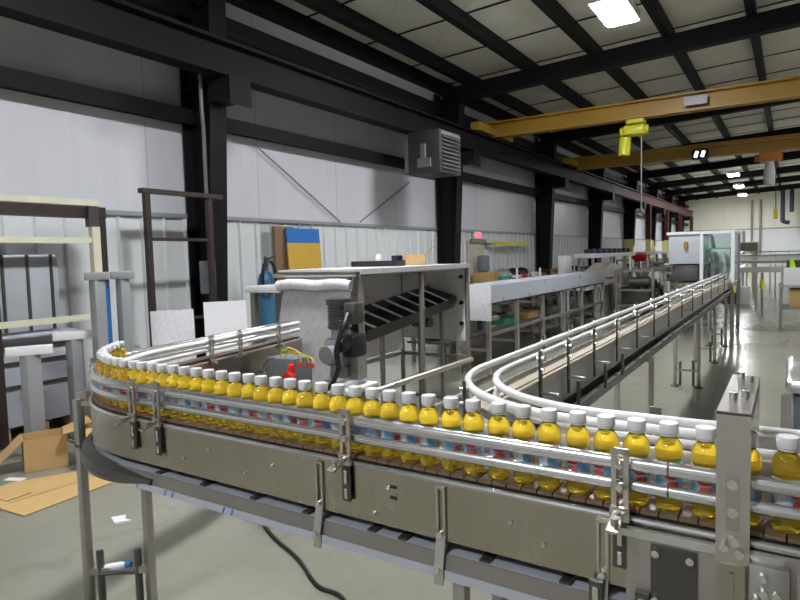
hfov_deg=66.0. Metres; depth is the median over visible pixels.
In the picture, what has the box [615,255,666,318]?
machine
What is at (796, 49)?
strap
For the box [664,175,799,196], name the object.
rafter
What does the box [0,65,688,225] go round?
beam
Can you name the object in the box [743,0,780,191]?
purlin
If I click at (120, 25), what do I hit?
runway
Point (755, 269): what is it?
conveyor
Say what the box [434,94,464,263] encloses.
steel column
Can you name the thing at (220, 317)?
panel
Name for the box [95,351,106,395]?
juice bottle
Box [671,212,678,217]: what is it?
corbel
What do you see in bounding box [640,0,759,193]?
purlin
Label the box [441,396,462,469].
juice bottle
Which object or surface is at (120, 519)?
paper sheet
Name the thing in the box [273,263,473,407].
machine
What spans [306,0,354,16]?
strap
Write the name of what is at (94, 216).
rack
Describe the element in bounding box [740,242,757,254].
unit
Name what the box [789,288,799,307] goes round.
carton
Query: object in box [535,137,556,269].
steel column
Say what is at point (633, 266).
machine
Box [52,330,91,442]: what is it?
support stand
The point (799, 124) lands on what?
strap
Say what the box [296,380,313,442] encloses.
juice bottle
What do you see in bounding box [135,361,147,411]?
juice bottle
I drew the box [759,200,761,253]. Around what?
pipe
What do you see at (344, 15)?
purlin
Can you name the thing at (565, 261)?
cabinet
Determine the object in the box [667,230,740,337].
machine
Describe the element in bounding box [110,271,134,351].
support stand
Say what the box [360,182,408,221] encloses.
rod
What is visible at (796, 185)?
rafter
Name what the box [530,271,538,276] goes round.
bag
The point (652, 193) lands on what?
steel column
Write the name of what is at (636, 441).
juice bottle
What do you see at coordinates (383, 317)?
conveyor
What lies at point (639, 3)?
strap
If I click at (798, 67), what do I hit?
strap
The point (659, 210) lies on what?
corbel
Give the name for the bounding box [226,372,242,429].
juice bottle
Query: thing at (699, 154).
floodlight
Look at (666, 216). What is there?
post
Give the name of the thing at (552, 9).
purlin
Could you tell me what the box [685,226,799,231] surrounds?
trim
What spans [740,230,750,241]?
wall panel
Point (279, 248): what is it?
board
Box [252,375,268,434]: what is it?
juice bottle
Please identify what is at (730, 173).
lamp
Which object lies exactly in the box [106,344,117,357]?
juice bottle
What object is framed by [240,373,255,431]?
juice bottle
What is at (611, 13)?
lamp
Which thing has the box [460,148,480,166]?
corbel
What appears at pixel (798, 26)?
strap
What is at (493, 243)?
jib
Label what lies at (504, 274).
motor cover
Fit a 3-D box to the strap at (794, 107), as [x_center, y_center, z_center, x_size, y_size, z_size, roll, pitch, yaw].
[9.923,-5.500,18.721,9.400,0.435,0.035,1,5,32]
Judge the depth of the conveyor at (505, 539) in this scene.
1.56 m
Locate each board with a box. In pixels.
[271,226,292,322]
[285,228,321,269]
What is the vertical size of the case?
0.049 m
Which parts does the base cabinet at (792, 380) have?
corner post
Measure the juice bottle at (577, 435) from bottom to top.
0.185 m
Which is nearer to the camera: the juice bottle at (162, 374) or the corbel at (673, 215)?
the juice bottle at (162, 374)
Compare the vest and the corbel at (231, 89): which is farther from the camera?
the vest
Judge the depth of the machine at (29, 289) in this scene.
5.84 m
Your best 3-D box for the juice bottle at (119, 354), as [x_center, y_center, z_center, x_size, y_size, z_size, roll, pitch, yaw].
[-1.334,0.294,2.888,0.056,0.185,0.056,0,4,23]
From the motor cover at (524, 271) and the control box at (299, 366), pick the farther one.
the motor cover at (524, 271)
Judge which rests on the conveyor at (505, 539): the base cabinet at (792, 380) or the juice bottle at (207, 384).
the juice bottle at (207, 384)
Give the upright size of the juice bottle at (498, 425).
0.185 m
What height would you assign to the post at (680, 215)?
1.650 m
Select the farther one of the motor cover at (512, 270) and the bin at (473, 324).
the motor cover at (512, 270)
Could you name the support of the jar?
on the case
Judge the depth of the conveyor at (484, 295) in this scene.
9.48 m
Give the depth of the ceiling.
11.96 m
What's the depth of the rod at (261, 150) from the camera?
9.47 m
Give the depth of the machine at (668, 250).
21.02 m
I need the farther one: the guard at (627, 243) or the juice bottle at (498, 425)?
the guard at (627, 243)
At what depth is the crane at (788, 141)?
17.52 m
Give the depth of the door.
14.72 m
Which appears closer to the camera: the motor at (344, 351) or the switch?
the switch
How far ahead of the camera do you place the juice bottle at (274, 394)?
1.91 m
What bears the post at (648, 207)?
on the guard at (648, 241)
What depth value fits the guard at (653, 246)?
32.29 m
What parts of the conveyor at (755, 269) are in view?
leg, rail, guide rail, leg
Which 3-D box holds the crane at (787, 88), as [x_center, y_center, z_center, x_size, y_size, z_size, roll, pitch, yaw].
[9.319,-3.719,9.442,17.450,0.340,1.900,1,5,32]
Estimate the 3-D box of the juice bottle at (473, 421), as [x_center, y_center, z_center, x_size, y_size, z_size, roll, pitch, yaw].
[0.187,0.345,1.562,0.056,0.185,0.056,0,4,15]
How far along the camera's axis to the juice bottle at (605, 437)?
1.36 m
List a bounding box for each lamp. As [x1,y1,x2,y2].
[588,0,640,26]
[727,171,739,176]
[733,183,743,187]
[737,192,746,195]
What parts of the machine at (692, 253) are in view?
leg, leg, post, leg, window trim, glass pane, panel, leg, post, glass pane, leg, post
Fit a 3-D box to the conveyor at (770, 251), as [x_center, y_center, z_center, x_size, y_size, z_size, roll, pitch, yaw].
[15.186,-1.179,23.511,4.300,1.500,0.440,1,5,32]
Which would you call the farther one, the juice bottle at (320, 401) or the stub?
the stub
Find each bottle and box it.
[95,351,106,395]
[97,353,108,398]
[99,355,111,401]
[102,346,112,355]
[104,356,115,403]
[104,561,132,570]
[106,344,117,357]
[110,343,121,357]
[110,358,122,405]
[115,341,126,357]
[117,359,129,408]
[126,360,138,409]
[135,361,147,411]
[145,362,157,413]
[154,364,168,415]
[166,365,178,417]
[176,366,190,419]
[189,367,203,421]
[201,369,215,424]
[213,370,228,426]
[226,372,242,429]
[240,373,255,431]
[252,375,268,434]
[267,376,283,437]
[281,378,298,439]
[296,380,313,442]
[312,381,330,445]
[329,383,347,448]
[346,385,364,451]
[363,387,381,455]
[380,389,399,458]
[399,391,419,462]
[418,393,439,465]
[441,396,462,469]
[462,398,484,474]
[487,401,510,478]
[512,404,534,483]
[537,407,561,489]
[565,410,590,494]
[593,413,618,499]
[623,417,649,505]
[655,420,682,511]
[691,425,715,518]
[750,430,761,526]
[770,433,799,533]
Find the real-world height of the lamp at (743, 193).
0.535 m
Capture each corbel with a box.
[207,72,251,107]
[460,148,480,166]
[552,177,568,189]
[602,192,614,201]
[635,202,645,209]
[656,208,664,214]
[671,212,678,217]
[684,216,690,220]
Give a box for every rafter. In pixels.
[438,3,799,108]
[537,98,799,147]
[625,150,799,181]
[647,126,799,149]
[647,165,799,190]
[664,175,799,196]
[677,183,799,202]
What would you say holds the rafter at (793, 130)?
on the steel column at (595, 213)
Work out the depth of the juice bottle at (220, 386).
2.05 m
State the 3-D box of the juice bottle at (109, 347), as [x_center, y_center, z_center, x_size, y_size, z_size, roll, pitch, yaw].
[-1.316,0.301,2.770,0.056,0.185,0.056,-4,5,-30]
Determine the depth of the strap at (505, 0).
9.95 m
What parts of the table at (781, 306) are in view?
leg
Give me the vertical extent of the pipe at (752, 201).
3.700 m
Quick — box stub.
[789,189,793,211]
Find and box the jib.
[484,242,528,245]
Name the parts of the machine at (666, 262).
frame rail, frame post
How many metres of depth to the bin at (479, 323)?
10.38 m
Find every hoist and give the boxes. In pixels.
[618,118,648,215]
[754,150,782,218]
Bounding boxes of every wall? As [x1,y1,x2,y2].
[0,3,685,239]
[0,215,661,429]
[685,188,799,266]
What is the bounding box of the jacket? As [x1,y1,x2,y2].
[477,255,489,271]
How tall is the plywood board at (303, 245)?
2.077 m
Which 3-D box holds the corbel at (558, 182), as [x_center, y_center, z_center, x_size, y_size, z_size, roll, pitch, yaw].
[4.706,-3.405,18.092,0.415,0.345,0.340,1,5,32]
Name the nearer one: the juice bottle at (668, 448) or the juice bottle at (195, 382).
the juice bottle at (668, 448)
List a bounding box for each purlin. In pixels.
[226,0,687,201]
[293,0,696,200]
[415,0,717,197]
[531,0,737,195]
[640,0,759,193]
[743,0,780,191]
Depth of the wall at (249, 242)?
7.74 m
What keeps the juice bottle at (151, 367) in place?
on the conveyor at (505, 539)
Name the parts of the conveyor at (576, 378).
chain, panel, leg, guide rail, panel, guide rail, guide rail, leg, leg, short post, short post, leg, leg, leg, short post, leg, short post, leg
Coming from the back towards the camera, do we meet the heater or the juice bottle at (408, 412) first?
the heater
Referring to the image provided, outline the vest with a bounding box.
[790,259,795,267]
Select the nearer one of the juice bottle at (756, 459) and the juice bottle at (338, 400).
the juice bottle at (756, 459)
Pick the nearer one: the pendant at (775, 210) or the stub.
the pendant at (775, 210)
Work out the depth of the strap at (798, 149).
27.24 m
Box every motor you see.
[315,296,377,401]
[584,248,594,253]
[606,248,611,252]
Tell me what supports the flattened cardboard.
on the floor
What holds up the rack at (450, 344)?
on the floor
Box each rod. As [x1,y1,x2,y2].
[255,144,340,221]
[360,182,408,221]
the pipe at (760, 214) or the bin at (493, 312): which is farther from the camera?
the pipe at (760, 214)
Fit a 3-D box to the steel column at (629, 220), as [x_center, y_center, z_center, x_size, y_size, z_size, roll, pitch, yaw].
[10.532,-3.150,28.073,0.600,5.050,0.260,1,5,32]
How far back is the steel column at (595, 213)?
23.18 m
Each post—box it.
[105,283,112,343]
[646,204,650,238]
[664,210,668,239]
[678,214,681,231]
[690,217,692,231]
[760,273,764,314]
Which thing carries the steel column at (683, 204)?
on the floor
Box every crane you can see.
[470,75,799,142]
[562,133,799,170]
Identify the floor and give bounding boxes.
[0,272,799,599]
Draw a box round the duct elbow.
[780,190,789,223]
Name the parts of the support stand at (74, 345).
post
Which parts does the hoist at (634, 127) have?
motor, chain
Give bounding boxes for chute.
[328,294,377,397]
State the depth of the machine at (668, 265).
15.64 m
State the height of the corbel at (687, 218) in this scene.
0.345 m
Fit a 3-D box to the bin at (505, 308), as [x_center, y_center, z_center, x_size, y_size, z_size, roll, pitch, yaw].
[1.952,0.254,11.606,0.291,0.326,0.340,1,5,32]
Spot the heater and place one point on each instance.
(433, 153)
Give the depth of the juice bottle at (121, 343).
2.93 m
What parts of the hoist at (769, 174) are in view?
motor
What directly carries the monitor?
on the table at (781, 306)
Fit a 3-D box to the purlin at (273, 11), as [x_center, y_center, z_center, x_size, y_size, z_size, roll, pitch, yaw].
[5.814,-5.242,21.090,0.230,0.230,56.500,1,5,32]
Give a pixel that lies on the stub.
(791, 204)
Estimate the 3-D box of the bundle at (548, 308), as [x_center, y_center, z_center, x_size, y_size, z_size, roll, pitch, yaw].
[2.450,0.158,10.539,0.320,0.100,0.550,1,5,32]
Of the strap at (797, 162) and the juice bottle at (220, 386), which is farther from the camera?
the strap at (797, 162)
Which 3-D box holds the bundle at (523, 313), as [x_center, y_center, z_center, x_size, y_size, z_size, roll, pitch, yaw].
[1.970,0.224,9.781,0.320,0.100,0.550,1,5,32]
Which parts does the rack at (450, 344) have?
leg, leg, leg, leg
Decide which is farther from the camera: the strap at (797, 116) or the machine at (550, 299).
the strap at (797, 116)
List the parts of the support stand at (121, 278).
post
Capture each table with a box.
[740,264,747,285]
[778,283,799,330]
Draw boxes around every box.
[0,415,91,473]
[63,422,91,436]
[86,388,91,418]
[199,261,216,293]
[262,347,314,392]
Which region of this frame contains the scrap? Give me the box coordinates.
[535,269,550,274]
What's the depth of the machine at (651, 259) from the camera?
24.65 m
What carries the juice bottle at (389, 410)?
on the conveyor at (505, 539)
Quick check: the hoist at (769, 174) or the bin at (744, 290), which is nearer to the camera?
the hoist at (769, 174)
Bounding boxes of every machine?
[0,254,76,442]
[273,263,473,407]
[501,268,557,329]
[552,261,591,311]
[570,263,628,318]
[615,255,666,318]
[616,256,653,276]
[620,260,662,312]
[634,250,671,280]
[656,250,668,260]
[662,264,707,306]
[664,271,704,317]
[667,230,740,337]
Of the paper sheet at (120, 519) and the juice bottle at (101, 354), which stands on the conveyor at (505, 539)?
the juice bottle at (101, 354)
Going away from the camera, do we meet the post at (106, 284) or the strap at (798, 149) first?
the post at (106, 284)
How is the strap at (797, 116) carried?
attached to the ceiling
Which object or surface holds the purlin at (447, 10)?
attached to the ceiling
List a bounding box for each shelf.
[782,304,799,309]
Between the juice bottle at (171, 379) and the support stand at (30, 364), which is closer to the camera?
the juice bottle at (171, 379)
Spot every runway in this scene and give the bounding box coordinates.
[0,0,615,193]
[613,183,693,217]
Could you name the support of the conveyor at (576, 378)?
on the floor
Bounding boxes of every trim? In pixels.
[106,210,661,240]
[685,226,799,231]
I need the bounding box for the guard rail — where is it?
[462,291,731,463]
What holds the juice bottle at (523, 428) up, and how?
on the conveyor at (505, 539)
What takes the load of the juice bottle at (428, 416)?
on the conveyor at (505, 539)
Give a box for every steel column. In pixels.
[177,0,227,357]
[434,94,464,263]
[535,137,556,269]
[588,168,605,264]
[623,175,637,245]
[646,185,658,245]
[662,192,672,240]
[675,199,685,231]
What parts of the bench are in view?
leg, leg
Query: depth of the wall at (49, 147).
8.55 m
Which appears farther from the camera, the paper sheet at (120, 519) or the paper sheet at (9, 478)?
the paper sheet at (9, 478)
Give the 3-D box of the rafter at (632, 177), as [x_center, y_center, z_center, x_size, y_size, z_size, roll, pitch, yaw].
[18.237,-5.607,22.977,18.900,0.830,0.180,1,5,32]
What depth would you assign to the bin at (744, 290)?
17.52 m
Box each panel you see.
[150,309,196,364]
[203,300,248,355]
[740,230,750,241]
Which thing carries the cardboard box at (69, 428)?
on the floor
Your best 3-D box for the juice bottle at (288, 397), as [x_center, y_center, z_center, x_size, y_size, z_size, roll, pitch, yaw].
[-0.337,0.335,1.903,0.056,0.185,0.056,-5,5,-38]
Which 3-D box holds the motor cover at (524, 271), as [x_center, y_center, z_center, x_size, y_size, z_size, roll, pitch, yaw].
[3.232,-0.710,16.410,0.500,0.339,0.488,1,5,32]
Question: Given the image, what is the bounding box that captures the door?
[467,239,485,283]
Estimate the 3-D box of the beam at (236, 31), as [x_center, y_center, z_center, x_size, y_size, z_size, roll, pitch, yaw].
[5.871,-4.722,21.099,0.232,0.205,56.500,1,5,32]
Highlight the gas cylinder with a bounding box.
[258,255,277,342]
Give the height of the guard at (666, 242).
2.150 m
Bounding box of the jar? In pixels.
[375,254,381,260]
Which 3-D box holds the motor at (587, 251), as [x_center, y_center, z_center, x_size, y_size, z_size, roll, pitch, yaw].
[4.987,-1.291,16.232,0.160,0.129,0.460,1,5,32]
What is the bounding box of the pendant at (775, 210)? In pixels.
[774,208,777,218]
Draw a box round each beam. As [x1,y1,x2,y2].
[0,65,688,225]
[124,0,688,207]
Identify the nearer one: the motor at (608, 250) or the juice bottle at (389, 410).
the juice bottle at (389, 410)
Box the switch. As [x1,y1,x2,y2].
[283,364,296,380]
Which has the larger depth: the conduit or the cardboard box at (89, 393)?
the conduit
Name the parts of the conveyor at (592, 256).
leg, leg, leg, leg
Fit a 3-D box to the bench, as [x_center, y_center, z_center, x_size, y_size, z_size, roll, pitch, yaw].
[-0.958,0.513,6.433,1.280,1.340,0.500,1,5,32]
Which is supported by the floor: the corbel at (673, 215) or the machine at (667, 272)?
the machine at (667, 272)
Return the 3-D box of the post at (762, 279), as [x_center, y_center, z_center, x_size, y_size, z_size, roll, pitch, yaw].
[8.643,-0.143,14.690,0.090,1.000,0.086,1,5,32]
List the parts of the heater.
badge plate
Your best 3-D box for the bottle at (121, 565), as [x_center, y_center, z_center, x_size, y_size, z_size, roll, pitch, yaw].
[-1.305,1.228,2.833,0.156,0.062,0.035,-1,4,9]
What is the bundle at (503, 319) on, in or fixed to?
attached to the conveyor at (484, 295)
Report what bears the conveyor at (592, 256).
on the floor
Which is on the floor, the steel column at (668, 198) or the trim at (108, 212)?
the steel column at (668, 198)
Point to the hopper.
(638, 257)
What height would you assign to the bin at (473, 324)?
0.272 m
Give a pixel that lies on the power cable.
(270, 533)
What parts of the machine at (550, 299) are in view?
frame rail, frame post, motor, motor, frame post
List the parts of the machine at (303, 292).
frame post, frame rail, frame post, frame rail, frame post, frame rail, frame post, frame rail, panel, frame rail, frame post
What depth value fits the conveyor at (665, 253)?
23.50 m
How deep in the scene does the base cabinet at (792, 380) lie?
2.81 m
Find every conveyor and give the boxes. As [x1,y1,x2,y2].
[72,321,799,599]
[349,285,456,414]
[456,271,609,375]
[459,273,799,520]
[574,252,634,312]
[635,251,667,265]
[729,259,785,311]
[740,250,799,288]
[740,253,799,298]
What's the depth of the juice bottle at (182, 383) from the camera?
2.16 m
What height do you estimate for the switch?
0.140 m
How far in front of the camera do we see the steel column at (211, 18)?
7.71 m
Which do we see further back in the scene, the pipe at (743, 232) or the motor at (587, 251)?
the pipe at (743, 232)
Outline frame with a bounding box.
[138,188,222,346]
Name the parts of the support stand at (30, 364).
post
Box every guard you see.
[623,239,634,266]
[645,240,654,260]
[646,239,651,257]
[664,240,668,257]
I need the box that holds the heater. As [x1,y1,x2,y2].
[404,128,460,178]
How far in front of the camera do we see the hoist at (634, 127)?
12.34 m
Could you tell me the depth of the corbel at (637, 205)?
27.68 m
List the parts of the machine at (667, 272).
frame post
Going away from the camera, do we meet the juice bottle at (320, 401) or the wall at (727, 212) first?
the juice bottle at (320, 401)
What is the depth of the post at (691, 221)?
42.11 m
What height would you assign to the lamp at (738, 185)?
0.535 m
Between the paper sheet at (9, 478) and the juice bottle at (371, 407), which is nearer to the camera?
the juice bottle at (371, 407)
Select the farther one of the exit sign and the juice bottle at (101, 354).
the exit sign
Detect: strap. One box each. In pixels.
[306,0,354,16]
[365,0,510,44]
[411,3,641,66]
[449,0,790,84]
[504,49,799,110]
[513,26,799,91]
[575,107,797,144]
[587,116,799,150]
[618,124,799,152]
[625,67,799,101]
[636,149,799,171]
[655,162,799,180]
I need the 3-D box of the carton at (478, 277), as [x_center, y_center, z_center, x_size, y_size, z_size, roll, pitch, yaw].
[2.042,-0.525,14.627,0.400,0.279,0.600,1,5,32]
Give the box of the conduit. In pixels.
[198,74,208,193]
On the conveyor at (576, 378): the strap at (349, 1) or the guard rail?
the guard rail
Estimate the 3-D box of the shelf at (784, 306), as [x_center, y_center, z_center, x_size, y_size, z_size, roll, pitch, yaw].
[7.935,0.138,11.839,1.080,0.030,0.900,1,5,32]
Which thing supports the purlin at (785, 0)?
attached to the ceiling
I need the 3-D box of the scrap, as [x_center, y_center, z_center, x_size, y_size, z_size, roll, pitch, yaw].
[4.131,-0.771,17.805,0.380,0.220,0.360,1,5,32]
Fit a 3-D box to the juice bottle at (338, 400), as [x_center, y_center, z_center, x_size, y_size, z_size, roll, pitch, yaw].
[-0.179,0.338,1.800,0.056,0.185,0.056,-4,5,-30]
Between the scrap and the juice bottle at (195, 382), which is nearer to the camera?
the juice bottle at (195, 382)
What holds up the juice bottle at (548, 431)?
on the conveyor at (505, 539)
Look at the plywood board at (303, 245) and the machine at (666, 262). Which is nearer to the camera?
the plywood board at (303, 245)
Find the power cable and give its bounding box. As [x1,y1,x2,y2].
[264,526,346,599]
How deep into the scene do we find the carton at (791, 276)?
11.65 m
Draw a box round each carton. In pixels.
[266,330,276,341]
[394,245,434,264]
[473,272,498,283]
[783,267,799,284]
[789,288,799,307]
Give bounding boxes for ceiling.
[275,0,799,195]
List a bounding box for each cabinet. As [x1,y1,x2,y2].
[558,255,571,316]
[781,356,799,453]
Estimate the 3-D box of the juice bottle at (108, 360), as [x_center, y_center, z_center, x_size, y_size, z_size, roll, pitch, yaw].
[-1.148,0.319,2.453,0.056,0.185,0.056,-5,5,-41]
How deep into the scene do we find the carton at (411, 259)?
5.85 m
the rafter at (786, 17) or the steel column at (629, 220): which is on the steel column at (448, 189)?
the rafter at (786, 17)
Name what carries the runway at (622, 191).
on the post at (648, 207)
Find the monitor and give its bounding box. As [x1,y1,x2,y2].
[786,260,799,267]
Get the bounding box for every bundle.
[484,314,514,324]
[508,309,538,318]
[529,305,556,313]
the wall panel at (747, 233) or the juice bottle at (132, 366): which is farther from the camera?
the wall panel at (747, 233)
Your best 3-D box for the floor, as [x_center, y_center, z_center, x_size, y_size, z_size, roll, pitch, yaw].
[13.928,0.198,16.414,19.600,0.200,57.100,1,5,32]
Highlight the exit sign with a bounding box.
[472,232,480,238]
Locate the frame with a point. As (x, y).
(146, 202)
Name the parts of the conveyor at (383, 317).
leg, plate, plate, leg, motor, leg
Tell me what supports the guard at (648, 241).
on the floor
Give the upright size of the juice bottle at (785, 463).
0.185 m
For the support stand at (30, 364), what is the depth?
5.07 m
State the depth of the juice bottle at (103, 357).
2.48 m
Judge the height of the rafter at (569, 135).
0.830 m
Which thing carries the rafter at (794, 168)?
on the steel column at (652, 193)
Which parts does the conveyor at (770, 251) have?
rail, leg, guide rail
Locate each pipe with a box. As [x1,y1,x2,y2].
[742,231,744,253]
[750,200,753,241]
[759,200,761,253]
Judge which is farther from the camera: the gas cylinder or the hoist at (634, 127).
the hoist at (634, 127)
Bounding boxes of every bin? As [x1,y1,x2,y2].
[470,320,476,333]
[477,321,482,330]
[491,311,496,327]
[493,304,512,314]
[740,286,750,304]
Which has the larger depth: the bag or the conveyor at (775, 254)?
the conveyor at (775, 254)
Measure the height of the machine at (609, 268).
1.330 m
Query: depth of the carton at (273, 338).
6.51 m
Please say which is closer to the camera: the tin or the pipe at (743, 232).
the tin
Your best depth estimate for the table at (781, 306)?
11.71 m
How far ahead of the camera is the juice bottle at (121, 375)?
2.35 m
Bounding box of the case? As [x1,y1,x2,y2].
[351,260,405,266]
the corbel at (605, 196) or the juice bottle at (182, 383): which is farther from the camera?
the corbel at (605, 196)
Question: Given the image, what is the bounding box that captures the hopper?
[631,254,649,266]
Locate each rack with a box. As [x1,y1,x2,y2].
[0,194,112,449]
[407,296,537,363]
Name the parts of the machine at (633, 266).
frame post, frame rail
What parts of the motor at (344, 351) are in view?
motor, plate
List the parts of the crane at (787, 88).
capacity plate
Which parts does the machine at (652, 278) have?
frame post, frame rail, frame rail, frame rail, frame post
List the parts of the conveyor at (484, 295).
leg, leg, leg, panel, leg, leg, rail, panel, leg, leg, leg, leg, leg, leg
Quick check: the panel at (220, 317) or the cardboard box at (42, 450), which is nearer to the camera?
the cardboard box at (42, 450)
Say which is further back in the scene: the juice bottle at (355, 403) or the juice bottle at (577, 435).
the juice bottle at (355, 403)
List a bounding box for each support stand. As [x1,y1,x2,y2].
[5,344,52,432]
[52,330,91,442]
[84,272,108,383]
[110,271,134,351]
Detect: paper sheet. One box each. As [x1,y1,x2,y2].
[3,477,26,480]
[111,515,131,523]
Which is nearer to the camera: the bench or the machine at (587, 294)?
the bench
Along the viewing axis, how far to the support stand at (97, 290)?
5.50 m
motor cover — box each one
[496,268,512,280]
[507,268,521,278]
[518,267,530,277]
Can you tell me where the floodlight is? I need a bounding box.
[692,149,708,159]
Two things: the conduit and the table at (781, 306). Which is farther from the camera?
the table at (781, 306)
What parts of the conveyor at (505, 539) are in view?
leg, short post, foot plate, short post, leg, panel, guide rail, guide rail, panel, guide rail, guide rail, leg, leg, mounting plate, panel, guide rail, guide rail, gearbox plate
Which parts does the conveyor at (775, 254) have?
leg, rail, guide rail, leg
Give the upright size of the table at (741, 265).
1.008 m
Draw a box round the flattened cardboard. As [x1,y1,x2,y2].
[0,471,113,516]
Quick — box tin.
[391,255,402,259]
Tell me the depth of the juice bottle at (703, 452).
1.25 m
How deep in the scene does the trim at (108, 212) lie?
9.71 m
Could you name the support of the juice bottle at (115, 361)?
on the conveyor at (505, 539)
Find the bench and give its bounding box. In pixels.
[245,284,367,383]

